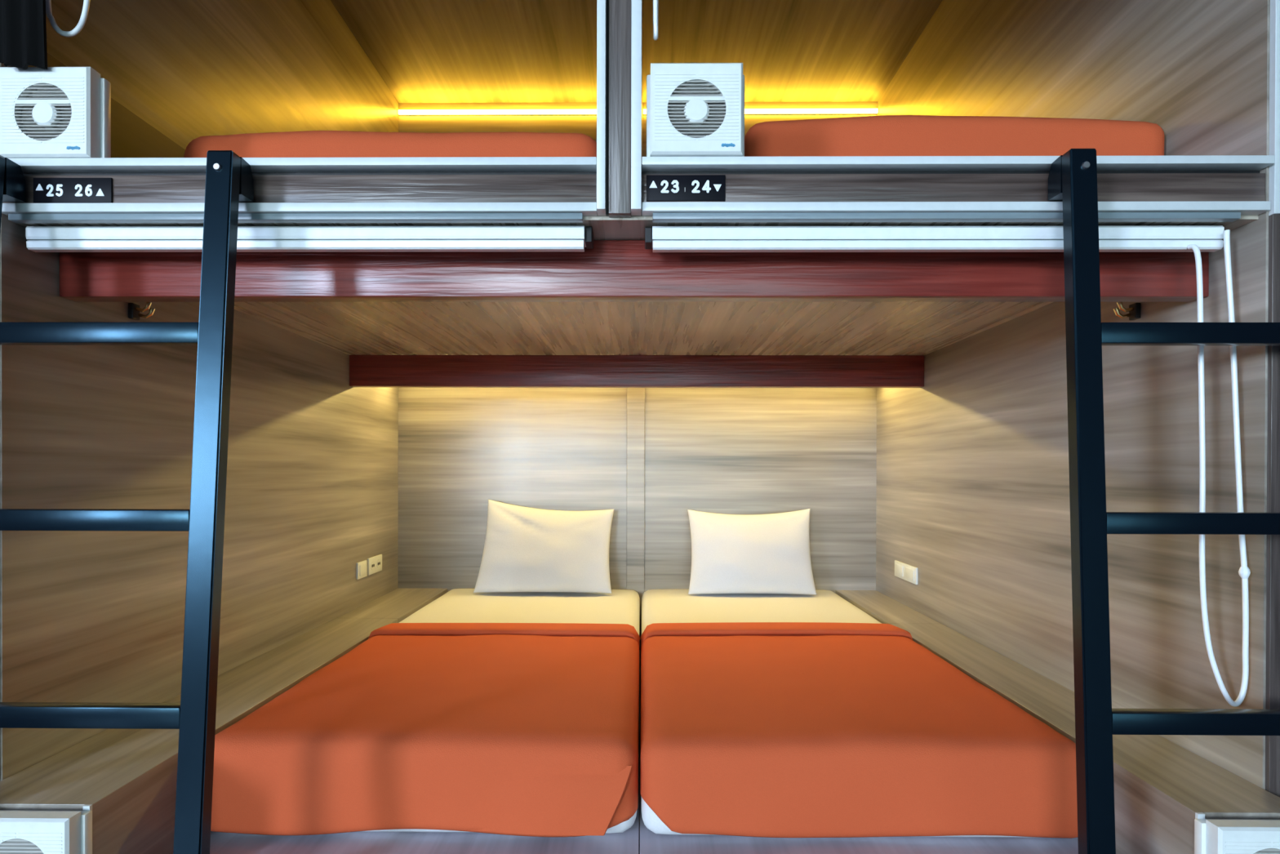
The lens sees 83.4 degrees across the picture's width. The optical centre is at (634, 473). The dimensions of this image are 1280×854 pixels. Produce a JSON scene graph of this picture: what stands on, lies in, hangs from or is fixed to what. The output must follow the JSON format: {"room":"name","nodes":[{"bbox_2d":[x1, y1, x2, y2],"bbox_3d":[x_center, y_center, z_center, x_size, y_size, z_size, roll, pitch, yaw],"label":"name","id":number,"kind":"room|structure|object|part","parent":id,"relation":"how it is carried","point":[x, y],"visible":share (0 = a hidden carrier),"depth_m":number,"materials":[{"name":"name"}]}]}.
{"room":"dormitory","nodes":[
{"label":"dormitory","id":0,"kind":"room"},
{"bbox_2d":[0,0,398,781],"bbox_3d":[-1.191,-0.339,2.441,0.035,2.950,2.190,0,0,1],"label":"wall","id":1,"kind":"structure","parent":0,"point":[93,616],"depth_m":1.83,"materials":[{"name":"beige laminate"}]},
{"bbox_2d":[0,0,47,69],"bbox_3d":[-1.117,-1.236,1.298,0.110,1.000,0.020,0,0,1],"label":"hanging cloth","id":2,"kind":"object","parent":1,"relation":"hanging from","point":[23,24],"visible":1,"depth_m":1.30,"materials":[{"name":"black fabric"}]},
{"bbox_2d":[13,53,185,157],"bbox_3d":[-1.167,-0.715,2.451,0.012,0.257,2.165,0,0,1],"label":"baseboard","id":3,"kind":"structure","parent":1,"relation":"attached to","point":[131,136],"depth_m":1.68,"materials":[{"name":"brown laminate"}]},
{"bbox_2d":[128,302,155,319],"bbox_3d":[-1.157,-0.383,1.689,0.049,0.042,0.028,0,0,1],"label":"wall hook","id":4,"kind":"object","parent":1,"relation":"attached to","point":[134,309],"visible":0.99,"depth_m":1.68,"materials":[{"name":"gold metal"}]},
{"bbox_2d":[8,213,593,252],"bbox_3d":[-0.632,-0.457,1.385,1.101,0.054,0.098,0,0,1],"label":"roller blind","id":5,"kind":"object","parent":1,"relation":"attached to","point":[513,238],"visible":1,"depth_m":1.37,"materials":[{"name":"white metal"}]},
{"bbox_3d":[-0.633,-0.478,1.346,1.073,0.012,0.020,0,0,1],"label":"mounting rail","id":6,"kind":"part","parent":5,"relation":"part of","materials":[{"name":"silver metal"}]},
{"bbox_3d":[-0.633,-0.439,1.386,1.071,0.017,0.022,0,0,1],"label":"rail","id":7,"kind":"part","parent":5,"relation":"part of","materials":[{"name":"white metal"}]},
{"bbox_3d":[-0.632,-0.462,1.402,1.073,0.026,0.055,0,0,1],"label":"head rail","id":8,"kind":"part","parent":5,"relation":"part of","materials":[{"name":"white metal"}]},
{"bbox_2d":[355,560,367,579],"bbox_3d":[-1.163,0.410,3.069,0.012,0.070,0.100,0,0,1],"label":"light switch","id":9,"kind":"object","parent":1,"relation":"attached to","point":[361,566],"visible":1,"depth_m":3.05,"materials":[{"name":"white plastic"}]},
{"bbox_2d":[367,554,382,575],"bbox_3d":[-1.162,0.408,3.219,0.010,0.074,0.160,0,0,1],"label":"power socket","id":10,"kind":"object","parent":1,"relation":"attached to","point":[374,563],"visible":1,"depth_m":3.20,"materials":[{"name":"white plastic"}]},
{"bbox_2d":[371,560,374,570],"bbox_3d":[-1.159,0.408,3.184,0.001,0.042,0.042,0,0,1],"label":"outlet","id":11,"kind":"object","parent":10,"relation":"attached to","point":[372,562],"depth_m":3.18,"materials":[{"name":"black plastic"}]},
{"bbox_2d":[377,559,380,568],"bbox_3d":[-1.158,0.408,3.254,0.001,0.042,0.042,0,0,1],"label":"outlet","id":12,"kind":"object","parent":10,"relation":"attached to","point":[378,560],"depth_m":3.25,"materials":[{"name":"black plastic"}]},
{"bbox_2d":[59,240,1208,302],"bbox_3d":[-0.010,-0.418,1.489,2.345,0.116,0.049,0,0,1],"label":"support beam","id":13,"kind":"structure","parent":1,"relation":"attached to","point":[613,270],"depth_m":1.47,"materials":[{"name":"brown wood"}]},
{"bbox_2d":[1,155,1274,355],"bbox_3d":[-0.001,-0.533,2.418,2.346,0.104,2.209,0,0,1],"label":"platform","id":14,"kind":"object","parent":13,"relation":"on","point":[1215,183],"visible":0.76,"depth_m":1.34,"materials":[{"name":"beige laminate"}]},
{"bbox_2d":[0,66,111,158],"bbox_3d":[-1.085,-0.665,1.342,0.182,0.166,0.049,0,0,1],"label":"fan","id":15,"kind":"object","parent":14,"relation":"on","point":[52,112],"visible":0.97,"depth_m":1.32,"materials":[{"name":"white plastic"}]},
{"bbox_2d":[14,84,71,140],"bbox_3d":[-1.085,-0.665,1.323,0.106,0.104,0.008,0,0,1],"label":"grille","id":16,"kind":"object","parent":15,"relation":"attached to","point":[46,114],"depth_m":1.32,"materials":[{"name":"grey plastic"}]},
{"bbox_2d":[33,177,112,203],"bbox_3d":[-1.049,-0.528,1.342,0.147,0.047,0.005,0,0,1],"label":"number sign","id":17,"kind":"object","parent":14,"relation":"attached to","point":[46,190],"visible":1,"depth_m":1.34,"materials":[{"name":"black plastic"}]},
{"bbox_3d":[-0.626,-0.529,1.348,1.113,0.055,0.016,0,0,1],"label":"fascia panel","id":18,"kind":"part","parent":14,"relation":"part of","materials":[{"name":"grey wood"}]},
{"bbox_2d":[596,0,642,217],"bbox_3d":[-0.016,-1.147,2.414,0.082,1.325,2.210,0,0,1],"label":"post","id":19,"kind":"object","parent":14,"relation":"on","point":[619,22],"depth_m":1.32,"materials":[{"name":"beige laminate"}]},
{"bbox_3d":[-0.026,-1.143,1.334,0.041,1.325,0.022,0,0,1],"label":"post","id":20,"kind":"part","parent":19,"relation":"part of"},
{"bbox_3d":[-0.015,-1.197,2.439,0.082,1.226,2.160,0,0,1],"label":"panel","id":21,"kind":"part","parent":19,"relation":"part of","materials":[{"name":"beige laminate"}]},
{"bbox_2d":[646,174,725,201],"bbox_3d":[0.095,-0.528,1.330,0.146,0.048,0.005,0,0,1],"label":"number sign","id":22,"kind":"object","parent":14,"relation":"attached to","point":[670,188],"visible":1,"depth_m":1.33,"materials":[{"name":"black plastic"}]},
{"bbox_2d":[646,62,744,156],"bbox_3d":[0.113,-0.662,1.324,0.182,0.166,0.049,0,0,1],"label":"fan","id":23,"kind":"object","parent":14,"relation":"on","point":[694,109],"visible":0.98,"depth_m":1.30,"materials":[{"name":"white plastic"}]},
{"bbox_2d":[667,80,725,137],"bbox_3d":[0.113,-0.662,1.306,0.106,0.104,0.008,0,0,1],"label":"grille","id":24,"kind":"object","parent":23,"relation":"attached to","point":[694,110],"depth_m":1.30,"materials":[{"name":"grey plastic"}]},
{"bbox_3d":[0.587,-0.526,1.336,1.147,0.055,0.016,0,0,1],"label":"fascia panel","id":25,"kind":"part","parent":14,"relation":"part of","materials":[{"name":"grey wood"}]},
{"bbox_3d":[-0.535,-0.675,2.532,0.932,0.177,1.890,0,0,1],"label":"mattress","id":26,"kind":"object","parent":14,"relation":"on","visible":0},
{"bbox_2d":[183,130,596,157],"bbox_3d":[-0.538,-0.688,2.230,0.948,0.184,1.312,0,0,1],"label":"bedspread","id":27,"kind":"object","parent":26,"relation":"on","point":[308,144],"visible":0.08,"depth_m":1.58,"materials":[{"name":"orange fabric"}]},
{"bbox_3d":[0.712,-0.680,2.512,0.905,0.194,1.905,0,0,1],"label":"mattress","id":28,"kind":"object","parent":14,"relation":"on","visible":0},
{"bbox_2d":[744,115,1164,156],"bbox_3d":[0.708,-0.692,2.213,0.920,0.200,1.330,0,0,1],"label":"bedspread","id":29,"kind":"object","parent":28,"relation":"on","point":[885,135],"visible":0.16,"depth_m":1.55,"materials":[{"name":"orange fabric"}]},
{"bbox_2d":[349,355,924,387],"bbox_3d":[0.005,-0.419,2.954,2.345,0.128,0.048,0,0,1],"label":"support beam","id":30,"kind":"structure","parent":1,"relation":"attached to","point":[365,371],"depth_m":2.93,"materials":[{"name":"brown wood"}]},
{"bbox_2d":[330,0,942,102],"bbox_3d":[0.003,-1.831,2.442,2.416,0.040,2.230,0,0,1],"label":"ceiling","id":31,"kind":"structure","parent":0,"point":[423,51],"depth_m":3.04,"materials":[{"name":"beige laminate"}]},
{"bbox_2d":[45,0,90,37],"bbox_3d":[-0.627,-1.317,1.389,1.108,0.984,0.084,0,0,1],"label":"cord","id":32,"kind":"object","parent":31,"relation":"attached to","point":[82,22],"visible":1,"depth_m":1.36,"materials":[{"name":"white plastic"}]},
{"bbox_2d":[653,0,658,40],"bbox_3d":[0.588,-1.309,1.371,1.139,0.994,0.095,0,0,1],"label":"cord","id":33,"kind":"object","parent":31,"relation":"attached to","point":[655,2],"visible":1,"depth_m":1.34,"materials":[{"name":"white plastic"}]},
{"bbox_2d":[398,102,877,593],"bbox_3d":[0.011,-0.341,3.543,2.416,2.950,0.040,0,0,1],"label":"wall","id":34,"kind":"structure","parent":0,"point":[725,451],"depth_m":3.52,"materials":[{"name":"beige laminate"}]},
{"bbox_2d":[398,109,596,115],"bbox_3d":[-0.602,-1.766,3.514,1.107,0.021,0.018,0,0,1],"label":"led strip","id":35,"kind":"object","parent":34,"relation":"attached to","point":[401,112],"visible":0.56,"depth_m":3.51,"materials":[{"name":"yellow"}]},
{"bbox_2d":[626,387,644,630],"bbox_3d":[0.006,0.142,3.519,0.088,1.255,0.012,0,0,1],"label":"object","id":36,"kind":"structure","parent":34,"relation":"attached to","point":[635,553],"depth_m":3.51,"materials":[{"name":"beige laminate"}]},
{"bbox_2d":[643,108,878,115],"bbox_3d":[0.612,-1.763,3.501,1.141,0.021,0.018,0,0,1],"label":"led strip","id":37,"kind":"object","parent":34,"relation":"attached to","point":[747,111],"visible":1,"depth_m":3.49,"materials":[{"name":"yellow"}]},
{"bbox_2d":[875,0,1270,789],"bbox_3d":[1.190,-0.333,2.416,0.035,2.950,2.190,0,0,1],"label":"wall","id":38,"kind":"structure","parent":0,"point":[973,469],"depth_m":1.76,"materials":[{"name":"beige laminate"}]},
{"bbox_2d":[894,560,918,584],"bbox_3d":[1.171,0.423,3.083,0.013,0.071,0.266,0,0,1],"label":"light switch","id":39,"kind":"object","parent":38,"relation":"attached to","point":[905,571],"visible":1,"depth_m":3.08,"materials":[{"name":"white plastic"}]},
{"bbox_2d":[644,212,1250,706],"bbox_3d":[0.584,-0.023,1.375,1.129,0.915,0.098,0,0,1],"label":"roller blind","id":40,"kind":"object","parent":38,"relation":"attached to","point":[1197,239],"visible":0.96,"depth_m":1.36,"materials":[{"name":"white metal"}]},
{"bbox_3d":[0.574,-0.458,1.390,1.079,0.026,0.055,0,0,1],"label":"head rail","id":41,"kind":"part","parent":40,"relation":"part of","materials":[{"name":"white metal"}]},
{"bbox_3d":[0.574,-0.435,1.373,1.077,0.017,0.022,0,0,1],"label":"rail","id":42,"kind":"part","parent":40,"relation":"part of","materials":[{"name":"white metal"}]},
{"bbox_3d":[0.573,-0.475,1.333,1.079,0.012,0.020,0,0,1],"label":"mounting rail","id":43,"kind":"part","parent":40,"relation":"part of","materials":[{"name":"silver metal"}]},
{"bbox_3d":[1.095,-0.009,1.349,0.103,0.888,0.028,0,0,1],"label":"pull cord","id":44,"kind":"part","parent":40,"relation":"part of","materials":[{"name":"white plastic"}]},
{"bbox_2d":[1113,302,1140,319],"bbox_3d":[1.140,-0.378,1.665,0.049,0.042,0.028,0,0,1],"label":"wall hook","id":45,"kind":"object","parent":38,"relation":"attached to","point":[1134,309],"visible":0.98,"depth_m":1.66,"materials":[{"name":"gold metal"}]},
{"bbox_2d":[1265,214,1279,796],"bbox_3d":[1.179,0.337,1.320,0.031,1.620,0.009,0,0,1],"label":"trim","id":46,"kind":"structure","parent":38,"relation":"attached to","point":[1272,696],"depth_m":1.31,"materials":[{"name":"grey metal"}]},
{"bbox_2d":[1268,0,1279,215],"bbox_3d":[1.182,-1.138,1.311,0.031,1.330,0.013,0,0,1],"label":"trim","id":47,"kind":"structure","parent":38,"relation":"attached to","point":[1274,44],"depth_m":1.31,"materials":[{"name":"white metal"}]},
{"bbox_3d":[-0.213,1.204,-0.992,6.800,0.100,9.200,0,0,1],"label":"floor","id":48,"kind":"structure","parent":0,"visible":0},
{"bbox_2d":[0,150,253,853],"bbox_3d":[-0.946,0.287,1.235,0.477,1.710,0.200,0,0,1],"label":"ladder","id":49,"kind":"object","parent":48,"relation":"on","point":[229,181],"visible":1,"depth_m":1.22,"materials":[{"name":"black metal"}]},
{"bbox_2d":[0,588,447,853],"bbox_3d":[-1.054,0.854,2.393,0.244,0.566,2.292,0,0,1],"label":"ledge","id":50,"kind":"object","parent":48,"relation":"on","point":[127,778],"visible":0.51,"depth_m":1.46,"materials":[{"name":"beige laminate"}]},
{"bbox_2d":[0,809,92,853],"bbox_3d":[-1.031,0.661,1.224,0.182,0.166,0.049,0,0,1],"label":"fan","id":51,"kind":"object","parent":50,"relation":"attached to","point":[21,831],"visible":1,"depth_m":1.20,"materials":[{"name":"white plastic"}]},
{"bbox_2d":[0,838,43,853],"bbox_3d":[-1.031,0.661,1.205,0.106,0.104,0.008,0,0,1],"label":"grille","id":52,"kind":"object","parent":51,"relation":"attached to","point":[7,846],"depth_m":1.20,"materials":[{"name":"grey plastic"}]},
{"bbox_2d":[209,630,1078,853],"bbox_3d":[0.019,0.956,2.386,1.902,0.364,2.284,0,0,1],"label":"platform","id":53,"kind":"object","parent":48,"relation":"on","point":[637,839],"visible":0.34,"depth_m":1.51,"materials":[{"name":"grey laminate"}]},
{"bbox_2d":[366,588,639,833],"bbox_3d":[-0.454,0.666,2.524,0.940,0.212,2.006,0,0,1],"label":"mattress","id":54,"kind":"object","parent":53,"relation":"on","point":[456,605],"visible":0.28,"depth_m":2.98,"materials":[{"name":"white fabric"}]},
{"bbox_2d":[210,622,639,836],"bbox_3d":[-0.461,0.649,2.073,0.952,0.228,1.169,0,0,1],"label":"bedspread","id":55,"kind":"object","parent":54,"relation":"on","point":[519,729],"visible":0.96,"depth_m":1.53,"materials":[{"name":"orange fabric"}]},
{"bbox_2d":[473,499,614,593],"bbox_3d":[-0.419,0.337,3.363,0.644,0.426,0.211,0,0,1],"label":"pillow","id":56,"kind":"object","parent":54,"relation":"on","point":[526,548],"visible":1,"depth_m":3.31,"materials":[{"name":"white fabric"}]},
{"bbox_2d":[640,588,1039,837],"bbox_3d":[0.497,0.668,2.512,0.945,0.212,2.010,0,0,1],"label":"mattress","id":57,"kind":"object","parent":53,"relation":"on","point":[670,605],"visible":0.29,"depth_m":2.96,"materials":[{"name":"white fabric"}]},
{"bbox_2d":[687,508,816,594],"bbox_3d":[0.542,0.360,3.351,0.589,0.388,0.210,0,0,1],"label":"pillow","id":58,"kind":"object","parent":57,"relation":"on","point":[731,553],"visible":1,"depth_m":3.30,"materials":[{"name":"white fabric"}]},
{"bbox_2d":[640,622,1077,838],"bbox_3d":[0.494,0.651,2.080,0.956,0.228,1.183,0,0,1],"label":"bedspread","id":59,"kind":"object","parent":57,"relation":"on","point":[748,729],"visible":0.98,"depth_m":1.52,"materials":[{"name":"orange fabric"}]},
{"bbox_2d":[835,590,1279,853],"bbox_3d":[1.070,0.859,2.371,0.196,0.566,2.292,0,0,1],"label":"ledge","id":60,"kind":"object","parent":48,"relation":"on","point":[1161,786],"visible":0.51,"depth_m":1.43,"materials":[{"name":"beige laminate"}]},
{"bbox_2d":[1194,818,1279,853],"bbox_3d":[1.046,0.665,1.203,0.182,0.166,0.049,0,0,1],"label":"fan","id":61,"kind":"object","parent":60,"relation":"attached to","point":[1211,836],"visible":1,"depth_m":1.18,"materials":[{"name":"white plastic"}]},
{"bbox_2d":[1253,848,1279,853],"bbox_3d":[1.046,0.666,1.184,0.106,0.104,0.008,0,0,1],"label":"grille","id":62,"kind":"object","parent":61,"relation":"attached to","point":[1255,851],"depth_m":1.18,"materials":[{"name":"grey plastic"}]},
{"bbox_2d":[1048,148,1279,853],"bbox_3d":[0.974,0.292,1.215,0.500,1.710,0.200,0,0,1],"label":"ladder","id":63,"kind":"object","parent":48,"relation":"on","point":[1073,176],"visible":1,"depth_m":1.20,"materials":[{"name":"black metal"}]}
]}

